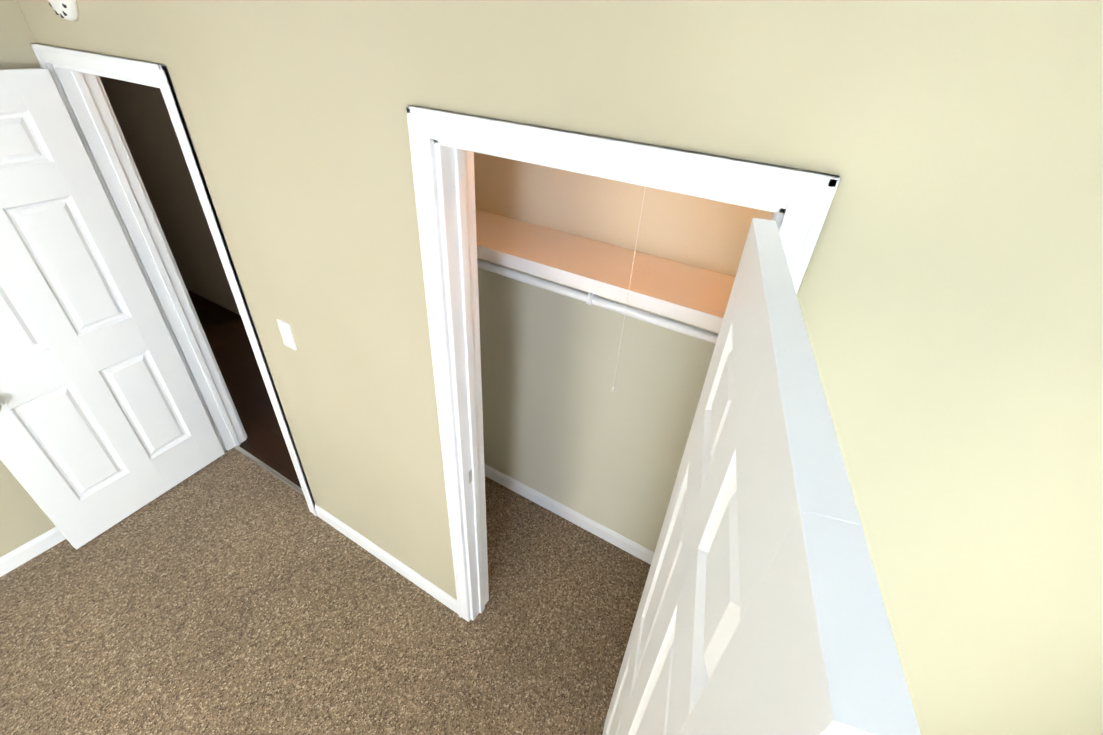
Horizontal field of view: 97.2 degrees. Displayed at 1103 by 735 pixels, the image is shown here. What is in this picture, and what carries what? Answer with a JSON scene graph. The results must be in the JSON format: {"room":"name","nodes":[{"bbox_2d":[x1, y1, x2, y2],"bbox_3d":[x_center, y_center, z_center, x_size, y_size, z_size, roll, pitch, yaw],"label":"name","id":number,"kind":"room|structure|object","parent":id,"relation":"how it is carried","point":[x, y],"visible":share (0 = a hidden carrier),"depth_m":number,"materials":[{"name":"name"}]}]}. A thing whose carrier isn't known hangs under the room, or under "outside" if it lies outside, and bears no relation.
{"room":"empty bedroom","nodes":[
{"label":"empty bedroom","id":0,"kind":"room"},
{"bbox_2d":[0,0,55,556],"bbox_3d":[-2.949,0.307,1.113,0.120,2.400,3.740,22,39,24],"label":"wall","id":1,"kind":"structure","parent":0,"point":[24,518],"depth_m":2.20,"materials":[{"name":"beige paint"}]},
{"bbox_2d":[0,527,65,576],"bbox_3d":[-2.949,1.267,1.758,0.013,0.090,3.470,22,39,24],"label":"baseboard","id":2,"kind":"structure","parent":1,"relation":"attached to","point":[28,551],"depth_m":2.34,"materials":[{"name":"white wood"}]},
{"bbox_2d":[99,76,239,314],"bbox_3d":[-2.585,-1.437,3.640,6.300,2.400,0.120,22,39,24],"label":"wall","id":3,"kind":"structure","parent":0,"point":[141,113],"depth_m":3.89,"materials":[{"name":"beige paint"}]},
{"bbox_2d":[187,290,300,487],"bbox_3d":[-1.892,-1.112,5.390,6.300,0.060,4.955,22,39,24],"label":"floor","id":4,"kind":"structure","parent":0,"point":[231,348],"depth_m":3.54,"materials":[{"name":"brown wood"}]},
{"bbox_2d":[0,448,650,734],"bbox_3d":[-1.197,1.786,1.317,3.700,0.060,4.240,22,39,24],"label":"floor carpet","id":5,"kind":"object","parent":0,"point":[233,591],"visible":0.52,"depth_m":2.17,"materials":[{"name":"brown carpet"}]},
{"bbox_2d":[17,0,1102,734],"bbox_3d":[-0.380,0.109,1.643,3.700,2.400,0.120,22,39,24],"label":"wall","id":6,"kind":"structure","parent":0,"point":[949,294],"depth_m":0.84,"materials":[{"name":"beige paint"}]},
{"bbox_2d":[48,0,78,20],"bbox_3d":[-1.590,-1.199,1.562,0.140,0.140,0.040,22,39,24],"label":"smoke detector","id":7,"kind":"object","parent":6,"relation":"attached to","point":[67,10],"visible":1,"depth_m":1.57,"materials":[{"name":"white plastic"}]},
{"bbox_2d":[0,68,224,549],"bbox_3d":[-2.128,-0.115,2.117,0.176,2.008,0.782,19,38,20],"label":"bedroom door","id":8,"kind":"structure","parent":6,"relation":"in","point":[105,424],"depth_m":2.15,"materials":[{"name":"white paint"},{"name":"wood"}]},
{"bbox_2d":[30,43,316,515],"bbox_3d":[-1.577,-0.237,2.289,0.922,2.095,0.160,22,39,24],"label":"door frame","id":9,"kind":"structure","parent":6,"relation":"attached to","point":[76,74],"depth_m":2.11,"materials":[{"name":"white wood"}]},
{"bbox_2d":[234,446,303,494],"bbox_3d":[-1.641,0.623,2.878,0.784,0.006,0.025,22,39,24],"label":"trim","id":10,"kind":"structure","parent":6,"relation":"attached to","point":[270,469],"depth_m":2.89,"materials":[{"name":"grey metal"}]},
{"bbox_2d":[277,319,296,349],"bbox_3d":[-1.018,-0.124,1.862,0.072,0.116,0.016,22,39,24],"label":"switch plate","id":11,"kind":"object","parent":6,"relation":"attached to","point":[286,334],"visible":1,"depth_m":1.86,"materials":[{"name":"white plastic"}]},
{"bbox_2d":[315,504,457,613],"bbox_3d":[-0.847,0.938,2.431,0.991,0.090,0.013,22,39,24],"label":"baseboard","id":12,"kind":"structure","parent":6,"relation":"attached to","point":[375,550],"depth_m":2.40,"materials":[{"name":"white wood"}]},
{"bbox_2d":[406,105,840,621],"bbox_3d":[0.030,0.406,1.524,0.860,2.095,0.140,22,39,24],"label":"door frame","id":13,"kind":"structure","parent":6,"relation":"attached to","point":[445,146],"depth_m":1.11,"materials":[{"name":"white wood"}]},
{"bbox_2d":[469,469,471,483],"bbox_3d":[-0.284,0.383,1.732,0.002,0.060,0.030,22,39,24],"label":"strike plate","id":14,"kind":"object","parent":13,"relation":"attached to","point":[470,476],"visible":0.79,"depth_m":1.73,"materials":[{"name":"grey metal"}]},
{"bbox_2d":[602,218,920,734],"bbox_3d":[0.181,0.778,1.062,0.176,2.008,0.737,12,36,12],"label":"closet door","id":15,"kind":"structure","parent":6,"relation":"in","point":[761,610],"depth_m":0.40,"materials":[{"name":"white paint"},{"name":"wood"}]},
{"bbox_2d":[474,152,772,551],"bbox_3d":[0.155,-0.177,2.103,1.890,2.400,0.120,22,39,24],"label":"wall","id":16,"kind":"structure","parent":0,"point":[564,424],"depth_m":2.11,"materials":[{"name":"paint"}]},
{"bbox_2d":[484,463,653,564],"bbox_3d":[-0.102,0.940,2.499,1.650,0.090,0.620,22,39,24],"label":"baseboard","id":17,"kind":"structure","parent":16,"relation":"attached to","point":[637,550],"depth_m":2.68,"materials":[{"name":"white wood"}]},
{"bbox_2d":[476,209,734,343],"bbox_3d":[0.060,-0.345,1.759,1.650,0.158,0.314,22,39,24],"label":"closet shelf","id":18,"kind":"object","parent":16,"relation":"attached to","point":[686,293],"visible":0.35,"depth_m":1.61,"materials":[{"name":"white wood"}]},
{"bbox_3d":[-1.869,-1.995,2.322,8.440,0.100,8.740,22,39,24],"label":"ceiling","id":19,"kind":"structure","parent":0,"visible":0},
{"bbox_3d":[0.261,-0.763,0.973,0.110,0.135,0.110,22,39,24],"label":"holder","id":20,"kind":"object","parent":19,"relation":"attached to","visible":0},
{"bbox_2d":[611,187,645,391],"bbox_3d":[0.232,-0.367,1.294,0.008,1.094,0.008,22,39,24],"label":"cord","id":21,"kind":"object","parent":20,"relation":"hanging from","point":[612,390],"visible":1,"depth_m":1.40,"materials":[{"name":"white plastic"}]}
]}

